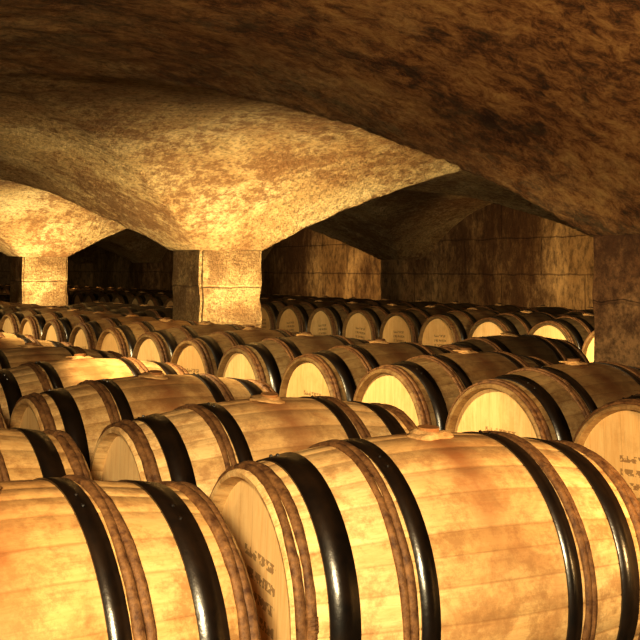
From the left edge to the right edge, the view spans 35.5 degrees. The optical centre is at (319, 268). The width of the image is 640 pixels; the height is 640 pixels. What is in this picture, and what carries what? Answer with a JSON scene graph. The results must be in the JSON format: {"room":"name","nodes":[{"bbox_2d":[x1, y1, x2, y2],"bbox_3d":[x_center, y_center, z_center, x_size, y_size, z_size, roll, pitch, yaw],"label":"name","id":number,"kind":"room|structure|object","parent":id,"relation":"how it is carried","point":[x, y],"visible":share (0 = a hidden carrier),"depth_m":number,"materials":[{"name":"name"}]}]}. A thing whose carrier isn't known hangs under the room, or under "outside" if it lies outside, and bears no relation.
{"room":"wine cellar","nodes":[
{"label":"wine cellar","id":0,"kind":"room"},
{"bbox_2d":[0,252,91,286],"bbox_3d":[-12.360,-0.170,27.688,12.400,2.700,0.400,0,0,-32],"label":"wall","id":1,"kind":"structure","parent":0,"point":[80,274],"depth_m":30.51,"materials":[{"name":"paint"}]},
{"bbox_2d":[134,263,159,289],"bbox_3d":[-4.577,0.495,26.597,0.544,1.370,0.636,0,0,-32],"label":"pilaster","id":2,"kind":"object","parent":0,"point":[147,275],"visible":0.38,"depth_m":26.35,"materials":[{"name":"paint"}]},
{"bbox_2d":[260,261,262,293],"bbox_3d":[-1.579,0.495,21.868,0.548,1.370,0.634,0,0,-32],"label":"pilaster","id":3,"kind":"object","parent":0,"point":[261,261],"visible":0.08,"depth_m":21.71,"materials":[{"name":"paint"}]},
{"bbox_2d":[0,0,639,263],"bbox_3d":[-3.595,-0.632,14.063,12.600,0.949,32.400,0,0,-32],"label":"ceiling","id":4,"kind":"structure","parent":0,"point":[137,131],"depth_m":4.98,"materials":[{"name":"beige stone"}]},
{"bbox_2d":[92,203,593,309],"bbox_3d":[1.724,-0.170,17.439,0.400,2.700,33.200,0,0,-32],"label":"wall","id":5,"kind":"structure","parent":0,"point":[498,253],"depth_m":16.05,"materials":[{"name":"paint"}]},
{"bbox_2d":[380,259,423,301],"bbox_3d":[1.422,0.495,17.141,0.551,1.370,0.637,0,0,-32],"label":"pilaster","id":6,"kind":"object","parent":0,"point":[400,279],"visible":0.41,"depth_m":16.90,"materials":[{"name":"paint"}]},
{"bbox_3d":[-3.733,1.230,14.094,13.200,0.100,33.400,0,0,-32],"label":"floor","id":7,"kind":"structure","parent":0,"visible":0},
{"bbox_2d":[10,257,67,306],"bbox_3d":[-3.877,0.495,13.778,0.646,1.370,0.641,0,0,-32],"label":"stone pillar","id":8,"kind":"structure","parent":7,"relation":"on","point":[42,281],"depth_m":13.53,"materials":[{"name":"beige stone"}]},
{"bbox_2d":[172,250,261,327],"bbox_3d":[-0.952,0.495,9.167,0.641,1.370,0.645,0,0,-32],"label":"stone pillar","id":9,"kind":"structure","parent":7,"relation":"on","point":[214,286],"depth_m":8.92,"materials":[{"name":"beige stone"}]},
{"bbox_2d":[592,234,639,366],"bbox_3d":[1.771,0.495,4.878,0.642,1.370,0.641,0,0,-32],"label":"stone pillar","id":10,"kind":"structure","parent":7,"relation":"on","point":[616,277],"depth_m":4.84,"materials":[{"name":"beige stone"}]},
{"bbox_3d":[-6.603,1.127,11.207,0.640,0.105,23.000,0,0,-32],"label":"rail","id":11,"kind":"object","parent":7,"relation":"on","visible":0},
{"bbox_2d":[0,412,6,427],"bbox_3d":[-1.516,0.734,3.171,0.942,0.722,0.701,0,-1,-32],"label":"wine barrel","id":12,"kind":"object","parent":11,"relation":"on","point":[2,422],"visible":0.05,"depth_m":3.28,"materials":[{"name":"brown wood"}]},
{"bbox_2d":[0,428,92,480],"bbox_3d":[-1.090,0.734,2.494,0.942,0.712,0.690,0,0,-32],"label":"wine barrel","id":13,"kind":"object","parent":11,"relation":"on","point":[25,454],"visible":0.28,"depth_m":2.56,"materials":[{"name":"brown wood"}]},
{"bbox_2d":[0,474,260,639],"bbox_3d":[-0.654,0.734,1.824,0.942,0.712,0.690,0,0,-32],"label":"wine barrel","id":14,"kind":"object","parent":11,"relation":"on","point":[82,557],"visible":1,"depth_m":1.76,"materials":[{"name":"brown wood"}]},
{"bbox_3d":[-5.699,1.127,11.780,0.640,0.105,23.000,0,0,-32],"label":"rail","id":15,"kind":"object","parent":7,"relation":"on","visible":0},
{"bbox_2d":[0,332,34,338],"bbox_3d":[-2.331,0.734,6.485,0.942,0.715,0.694,0,0,-33],"label":"wine barrel","id":16,"kind":"object","parent":15,"relation":"on","point":[2,334],"visible":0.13,"depth_m":6.60,"materials":[{"name":"brown wood"}]},
{"bbox_2d":[0,337,72,348],"bbox_3d":[-1.906,0.734,5.802,0.942,0.717,0.696,0,0,-32],"label":"wine barrel","id":17,"kind":"object","parent":15,"relation":"on","point":[5,343],"visible":0.09,"depth_m":5.82,"materials":[{"name":"brown wood"}]},
{"bbox_2d":[0,342,123,368],"bbox_3d":[-1.482,0.734,5.129,0.942,0.732,0.712,0,-2,-33],"label":"wine barrel","id":18,"kind":"object","parent":15,"relation":"on","point":[33,352],"visible":0.22,"depth_m":5.05,"materials":[{"name":"brown wood"}]},
{"bbox_2d":[0,353,188,428],"bbox_3d":[-1.062,0.734,4.456,0.942,0.712,0.690,0,0,-34],"label":"wine barrel","id":19,"kind":"object","parent":15,"relation":"on","point":[28,378],"visible":0.27,"depth_m":4.27,"materials":[{"name":"brown wood"}]},
{"bbox_2d":[8,370,275,469],"bbox_3d":[-0.633,0.734,3.755,0.942,0.712,0.690,0,0,-31],"label":"wine barrel","id":20,"kind":"object","parent":15,"relation":"on","point":[82,410],"visible":0.35,"depth_m":3.54,"materials":[{"name":"brown wood"}]},
{"bbox_2d":[90,392,416,496],"bbox_3d":[-0.174,0.734,3.082,0.947,0.712,0.690,0,0,-29],"label":"wine barrel","id":21,"kind":"object","parent":15,"relation":"on","point":[195,444],"visible":0.38,"depth_m":2.88,"materials":[{"name":"brown wood"}]},
{"bbox_2d":[209,425,639,639],"bbox_3d":[0.248,0.734,2.412,0.954,0.712,0.690,0,0,-25],"label":"wine barrel","id":22,"kind":"object","parent":15,"relation":"on","point":[428,532],"visible":0.98,"depth_m":2.16,"materials":[{"name":"brown wood"}]},
{"bbox_3d":[-4.936,1.127,13.685,0.640,0.105,27.400,0,0,-32],"label":"rail","id":23,"kind":"object","parent":7,"relation":"on","visible":0},
{"bbox_2d":[0,301,20,304],"bbox_3d":[-3.866,0.734,12.025,0.942,0.712,0.689,0,0,-33],"label":"wine barrel","id":24,"kind":"object","parent":23,"relation":"on","point":[1,302],"visible":0.04,"depth_m":12.01,"materials":[{"name":"brown wood"}]},
{"bbox_2d":[0,302,39,308],"bbox_3d":[-3.477,0.734,11.418,0.951,0.711,0.689,0,0,-30],"label":"wine barrel","id":25,"kind":"object","parent":23,"relation":"on","point":[14,304],"visible":0.09,"depth_m":11.33,"materials":[{"name":"brown wood"}]},
{"bbox_2d":[0,304,58,320],"bbox_3d":[-3.101,0.734,10.809,0.942,0.712,0.690,0,0,-31],"label":"wine barrel","id":26,"kind":"object","parent":23,"relation":"on","point":[32,306],"visible":0.1,"depth_m":10.63,"materials":[{"name":"brown wood"}]},
{"bbox_2d":[0,306,85,333],"bbox_3d":[-2.741,0.734,10.225,0.942,0.712,0.689,0,0,-34],"label":"wine barrel","id":27,"kind":"object","parent":23,"relation":"on","point":[10,322],"visible":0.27,"depth_m":10.00,"materials":[{"name":"brown wood"}]},
{"bbox_2d":[18,308,113,339],"bbox_3d":[-2.356,0.734,9.604,0.942,0.712,0.690,0,0,-31],"label":"wine barrel","id":28,"kind":"object","parent":23,"relation":"on","point":[33,325],"visible":0.23,"depth_m":9.37,"materials":[{"name":"brown wood"}]},
{"bbox_2d":[41,311,147,341],"bbox_3d":[-1.970,0.734,9.006,0.950,0.711,0.689,0,0,-30],"label":"wine barrel","id":29,"kind":"object","parent":23,"relation":"on","point":[60,329],"visible":0.23,"depth_m":8.77,"materials":[{"name":"brown wood"}]},
{"bbox_2d":[69,314,174,349],"bbox_3d":[-1.576,0.734,8.419,0.942,0.712,0.689,0,0,-32],"label":"wine barrel","id":30,"kind":"object","parent":23,"relation":"on","point":[86,335],"visible":0.24,"depth_m":8.19,"materials":[{"name":"brown wood"}]},
{"bbox_2d":[96,317,200,357],"bbox_3d":[-1.211,0.734,7.818,0.943,0.711,0.690,0,0,-32],"label":"wine barrel","id":31,"kind":"object","parent":23,"relation":"on","point":[122,339],"visible":0.24,"depth_m":7.58,"materials":[{"name":"brown wood"}]},
{"bbox_2d":[132,321,261,362],"bbox_3d":[-0.817,0.734,7.230,0.942,0.719,0.698,0,-1,-33],"label":"wine barrel","id":32,"kind":"object","parent":23,"relation":"on","point":[160,345],"visible":0.22,"depth_m":7.00,"materials":[{"name":"brown wood"}]},
{"bbox_2d":[170,326,312,375],"bbox_3d":[-0.453,0.734,6.625,0.942,0.712,0.690,0,0,-33],"label":"wine barrel","id":33,"kind":"object","parent":23,"relation":"on","point":[204,354],"visible":0.23,"depth_m":6.39,"materials":[{"name":"brown wood"}]},
{"bbox_2d":[216,332,371,395],"bbox_3d":[-0.082,0.734,6.003,0.942,0.712,0.691,0,0,-31],"label":"wine barrel","id":34,"kind":"object","parent":23,"relation":"on","point":[267,360],"visible":0.3,"depth_m":5.76,"materials":[{"name":"brown wood"}]},
{"bbox_2d":[279,339,455,400],"bbox_3d":[0.323,0.734,5.418,0.942,0.721,0.700,0,1,-31],"label":"wine barrel","id":35,"kind":"object","parent":23,"relation":"on","point":[337,372],"visible":0.37,"depth_m":5.19,"materials":[{"name":"brown wood"}]},
{"bbox_2d":[353,347,553,429],"bbox_3d":[0.697,0.734,4.810,0.942,0.729,0.707,0,1,-31],"label":"wine barrel","id":36,"kind":"object","parent":23,"relation":"on","point":[425,388],"visible":0.33,"depth_m":4.56,"materials":[{"name":"brown wood"}]},
{"bbox_2d":[445,358,639,441],"bbox_3d":[1.071,0.734,4.230,0.942,0.716,0.695,0,0,-33],"label":"wine barrel","id":37,"kind":"object","parent":23,"relation":"on","point":[549,402],"visible":0.4,"depth_m":3.98,"materials":[{"name":"brown wood"}]},
{"bbox_2d":[573,392,639,502],"bbox_3d":[1.441,0.734,3.615,0.942,0.712,0.690,0,0,-32],"label":"wine barrel","id":38,"kind":"object","parent":23,"relation":"on","point":[612,430],"visible":0.41,"depth_m":3.45,"materials":[{"name":"brown wood"}]},
{"bbox_3d":[-4.192,1.127,14.454,0.640,0.105,26.900,0,0,-32],"label":"rail","id":39,"kind":"object","parent":7,"relation":"on","visible":0},
{"bbox_2d":[59,300,115,308],"bbox_3d":[-2.685,0.734,12.053,0.942,0.712,0.690,0,0,-33],"label":"wine barrel","id":40,"kind":"object","parent":39,"relation":"on","point":[97,302],"visible":0.11,"depth_m":11.88,"materials":[{"name":"brown wood"}]},
{"bbox_2d":[78,302,140,310],"bbox_3d":[-2.293,0.734,11.455,0.942,0.712,0.690,0,0,-32],"label":"wine barrel","id":41,"kind":"object","parent":39,"relation":"on","point":[117,305],"visible":0.11,"depth_m":11.27,"materials":[{"name":"brown wood"}]},
{"bbox_2d":[103,304,166,313],"bbox_3d":[-1.896,0.734,10.863,0.942,0.712,0.690,0,0,-32],"label":"wine barrel","id":42,"kind":"object","parent":39,"relation":"on","point":[143,307],"visible":0.14,"depth_m":10.68,"materials":[{"name":"brown wood"}]},
{"bbox_2d":[129,306,172,318],"bbox_3d":[-1.524,0.734,10.271,0.942,0.728,0.707,0,-1,-34],"label":"wine barrel","id":43,"kind":"object","parent":39,"relation":"on","point":[167,311],"visible":0.08,"depth_m":10.04,"materials":[{"name":"brown wood"}]},
{"bbox_2d":[440,331,589,363],"bbox_3d":[1.129,0.734,6.059,0.942,0.712,0.690,0,0,-32],"label":"wine barrel","id":44,"kind":"object","parent":39,"relation":"on","point":[552,350],"visible":0.23,"depth_m":5.92,"materials":[{"name":"brown wood"}]},
{"bbox_3d":[-2.854,1.127,16.843,0.640,0.105,24.300,0,0,-32],"label":"rail","id":45,"kind":"object","parent":7,"relation":"on","visible":0},
{"bbox_2d":[1,288,9,294],"bbox_3d":[-6.837,0.734,23.115,0.942,0.712,0.690,0,0,-34],"label":"wine barrel","id":46,"kind":"object","parent":45,"relation":"on","point":[5,290],"visible":0.08,"depth_m":22.79,"materials":[{"name":"brown wood"}]},
{"bbox_2d":[66,288,83,291],"bbox_3d":[-4.927,0.734,20.128,0.951,0.711,0.690,0,0,-36],"label":"wine barrel","id":47,"kind":"object","parent":45,"relation":"on","point":[73,289],"visible":0.04,"depth_m":20.02,"materials":[{"name":"brown wood"}]},
{"bbox_2d":[67,288,92,304],"bbox_3d":[-4.526,0.734,19.514,0.942,0.712,0.690,0,0,-31],"label":"wine barrel","id":48,"kind":"object","parent":45,"relation":"on","point":[70,294],"visible":0.12,"depth_m":19.20,"materials":[{"name":"brown wood"}]},
{"bbox_2d":[71,289,107,304],"bbox_3d":[-4.153,0.734,18.915,0.942,0.712,0.690,0,0,-32],"label":"wine barrel","id":49,"kind":"object","parent":45,"relation":"on","point":[78,297],"visible":0.2,"depth_m":18.71,"materials":[{"name":"brown wood"}]},
{"bbox_2d":[82,290,123,302],"bbox_3d":[-3.809,0.734,18.313,0.942,0.712,0.690,0,0,-34],"label":"wine barrel","id":50,"kind":"object","parent":45,"relation":"on","point":[90,297],"visible":0.21,"depth_m":18.09,"materials":[{"name":"brown wood"}]},
{"bbox_2d":[98,290,138,301],"bbox_3d":[-3.414,0.734,17.700,0.942,0.715,0.694,0,0,-32],"label":"wine barrel","id":51,"kind":"object","parent":45,"relation":"on","point":[108,297],"visible":0.14,"depth_m":17.47,"materials":[{"name":"brown wood"}]},
{"bbox_2d":[112,291,154,303],"bbox_3d":[-3.038,0.734,17.088,0.942,0.730,0.709,0,-2,-31],"label":"wine barrel","id":52,"kind":"object","parent":45,"relation":"on","point":[124,298],"visible":0.14,"depth_m":16.84,"materials":[{"name":"brown wood"}]},
{"bbox_2d":[129,292,171,304],"bbox_3d":[-2.623,0.734,16.509,0.942,0.712,0.690,0,0,-30],"label":"wine barrel","id":53,"kind":"object","parent":45,"relation":"on","point":[141,299],"visible":0.16,"depth_m":16.29,"materials":[{"name":"brown wood"}]},
{"bbox_2d":[145,294,172,305],"bbox_3d":[-2.271,0.734,15.895,0.946,0.711,0.690,0,0,-30],"label":"wine barrel","id":54,"kind":"object","parent":45,"relation":"on","point":[157,300],"visible":0.12,"depth_m":15.62,"materials":[{"name":"brown wood"}]},
{"bbox_2d":[164,298,172,306],"bbox_3d":[-1.876,0.734,15.331,0.942,0.711,0.690,0,0,-34],"label":"wine barrel","id":55,"kind":"object","parent":45,"relation":"on","point":[169,302],"visible":0.02,"depth_m":15.15,"materials":[{"name":"brown wood"}]},
{"bbox_2d":[260,297,282,303],"bbox_3d":[-0.755,0.734,13.520,0.942,0.712,0.690,0,0,-34],"label":"wine barrel","id":56,"kind":"object","parent":45,"relation":"on","point":[263,300],"visible":0.07,"depth_m":13.43,"materials":[{"name":"brown wood"}]},
{"bbox_2d":[260,298,311,328],"bbox_3d":[-0.362,0.734,12.910,0.942,0.712,0.689,0,0,-32],"label":"wine barrel","id":57,"kind":"object","parent":45,"relation":"on","point":[270,311],"visible":0.23,"depth_m":12.61,"materials":[{"name":"brown wood"}]},
{"bbox_2d":[276,300,344,332],"bbox_3d":[0.005,0.734,12.308,0.944,0.711,0.689,0,0,-32],"label":"wine barrel","id":58,"kind":"object","parent":45,"relation":"on","point":[292,318],"visible":0.23,"depth_m":12.05,"materials":[{"name":"brown wood"}]},
{"bbox_2d":[307,301,380,335],"bbox_3d":[0.395,0.734,11.698,0.948,0.711,0.688,0,0,-29],"label":"wine barrel","id":59,"kind":"object","parent":45,"relation":"on","point":[328,320],"visible":0.34,"depth_m":11.44,"materials":[{"name":"brown wood"}]},
{"bbox_2d":[342,303,418,339],"bbox_3d":[0.792,0.734,11.132,0.942,0.712,0.690,0,0,-33],"label":"wine barrel","id":60,"kind":"object","parent":45,"relation":"on","point":[365,323],"visible":0.3,"depth_m":10.88,"materials":[{"name":"brown wood"}]},
{"bbox_2d":[379,305,458,342],"bbox_3d":[1.165,0.734,10.527,0.942,0.722,0.701,0,-1,-33],"label":"wine barrel","id":61,"kind":"object","parent":45,"relation":"on","point":[404,325],"visible":0.33,"depth_m":10.28,"materials":[{"name":"brown wood"}]},
{"bbox_2d":[418,307,509,346],"bbox_3d":[1.520,0.734,9.902,0.942,0.712,0.690,0,0,-32],"label":"wine barrel","id":62,"kind":"object","parent":45,"relation":"on","point":[450,327],"visible":0.34,"depth_m":9.66,"materials":[{"name":"brown wood"}]},
{"bbox_2d":[467,310,561,338],"bbox_3d":[1.905,0.734,9.323,0.942,0.712,0.690,0,0,-34],"label":"wine barrel","id":63,"kind":"object","parent":45,"relation":"on","point":[522,322],"visible":0.27,"depth_m":9.09,"materials":[{"name":"brown wood"}]},
{"bbox_2d":[528,312,594,350],"bbox_3d":[2.321,0.734,8.733,0.942,0.712,0.690,0,0,-32],"label":"wine barrel","id":64,"kind":"object","parent":45,"relation":"on","point":[575,329],"visible":0.21,"depth_m":8.45,"materials":[{"name":"brown wood"}]},
{"bbox_2d":[582,331,593,361],"bbox_3d":[2.663,0.734,8.110,0.942,0.728,0.706,0,1,-32],"label":"wine barrel","id":65,"kind":"object","parent":45,"relation":"on","point":[588,346],"visible":0.11,"depth_m":8.06,"materials":[{"name":"brown wood"}]},
{"bbox_3d":[-1.968,1.127,17.405,0.640,0.105,24.300,0,0,-32],"label":"rail","id":66,"kind":"object","parent":7,"relation":"on","visible":0},
{"bbox_2d":[85,286,108,289],"bbox_3d":[-4.868,0.734,21.932,0.942,0.712,0.690,0,0,-31],"label":"wine barrel","id":67,"kind":"object","parent":66,"relation":"on","point":[97,287],"visible":0.1,"depth_m":21.86,"materials":[{"name":"brown wood"}]},
{"bbox_2d":[108,287,131,290],"bbox_3d":[-4.121,0.734,20.745,0.942,0.712,0.690,0,0,-33],"label":"wine barrel","id":68,"kind":"object","parent":66,"relation":"on","point":[120,288],"visible":0.07,"depth_m":20.63,"materials":[{"name":"brown wood"}]},
{"bbox_2d":[119,288,147,291],"bbox_3d":[-3.710,0.734,20.165,0.942,0.725,0.704,0,-1,-33],"label":"wine barrel","id":69,"kind":"object","parent":66,"relation":"on","point":[134,289],"visible":0.07,"depth_m":20.04,"materials":[{"name":"brown wood"}]},
{"bbox_2d":[131,288,154,291],"bbox_3d":[-3.322,0.734,19.566,0.942,0.712,0.690,0,0,-32],"label":"wine barrel","id":70,"kind":"object","parent":66,"relation":"on","point":[149,289],"visible":0.06,"depth_m":19.41,"materials":[{"name":"brown wood"}]},
{"bbox_2d":[148,289,172,292],"bbox_3d":[-2.953,0.734,18.976,0.942,0.712,0.690,0,0,-34],"label":"wine barrel","id":71,"kind":"object","parent":66,"relation":"on","point":[162,290],"visible":0.08,"depth_m":18.85,"materials":[{"name":"brown wood"}]},
{"bbox_2d":[260,294,292,298],"bbox_3d":[-0.660,0.734,15.383,0.942,0.724,0.702,0,-1,-34],"label":"wine barrel","id":72,"kind":"object","parent":66,"relation":"on","point":[274,296],"visible":0.06,"depth_m":15.27,"materials":[{"name":"brown wood"}]},
{"bbox_2d":[279,295,317,299],"bbox_3d":[-0.292,0.734,14.766,0.942,0.712,0.689,0,0,-33],"label":"wine barrel","id":73,"kind":"object","parent":66,"relation":"on","point":[297,297],"visible":0.14,"depth_m":14.64,"materials":[{"name":"brown wood"}]},
{"bbox_2d":[306,296,343,301],"bbox_3d":[0.087,0.734,14.158,0.942,0.712,0.690,0,0,-32],"label":"wine barrel","id":74,"kind":"object","parent":66,"relation":"on","point":[324,298],"visible":0.08,"depth_m":14.03,"materials":[{"name":"brown wood"}]},
{"bbox_2d":[330,297,372,303],"bbox_3d":[0.462,0.734,13.542,0.950,0.711,0.689,0,0,-29],"label":"wine barrel","id":75,"kind":"object","parent":66,"relation":"on","point":[356,300],"visible":0.12,"depth_m":13.41,"materials":[{"name":"brown wood"}]},
{"bbox_2d":[362,298,403,304],"bbox_3d":[0.839,0.734,12.945,0.942,0.720,0.698,0,1,-31],"label":"wine barrel","id":76,"kind":"object","parent":66,"relation":"on","point":[384,301],"visible":0.11,"depth_m":12.83,"materials":[{"name":"brown wood"}]},
{"bbox_2d":[396,300,443,307],"bbox_3d":[1.231,0.734,12.356,0.942,0.727,0.706,0,-1,-32],"label":"wine barrel","id":77,"kind":"object","parent":66,"relation":"on","point":[418,303],"visible":0.12,"depth_m":12.22,"materials":[{"name":"brown wood"}]},
{"bbox_2d":[433,301,479,309],"bbox_3d":[1.585,0.734,11.757,0.942,0.712,0.689,0,0,-33],"label":"wine barrel","id":78,"kind":"object","parent":66,"relation":"on","point":[455,304],"visible":0.09,"depth_m":11.63,"materials":[{"name":"brown wood"}]},
{"bbox_2d":[465,303,525,311],"bbox_3d":[1.978,0.734,11.167,0.942,0.712,0.690,0,0,-33],"label":"wine barrel","id":79,"kind":"object","parent":66,"relation":"on","point":[500,307],"visible":0.1,"depth_m":11.04,"materials":[{"name":"brown wood"}]},
{"bbox_2d":[510,305,575,314],"bbox_3d":[2.373,0.734,10.558,0.950,0.711,0.690,0,0,-30],"label":"wine barrel","id":80,"kind":"object","parent":66,"relation":"on","point":[542,308],"visible":0.13,"depth_m":10.43,"materials":[{"name":"brown wood"}]},
{"bbox_2d":[559,307,593,315],"bbox_3d":[2.726,0.734,9.966,0.942,0.712,0.690,0,0,-34],"label":"wine barrel","id":81,"kind":"object","parent":66,"relation":"on","point":[590,309],"visible":0.07,"depth_m":9.78,"materials":[{"name":"brown wood"}]}
]}

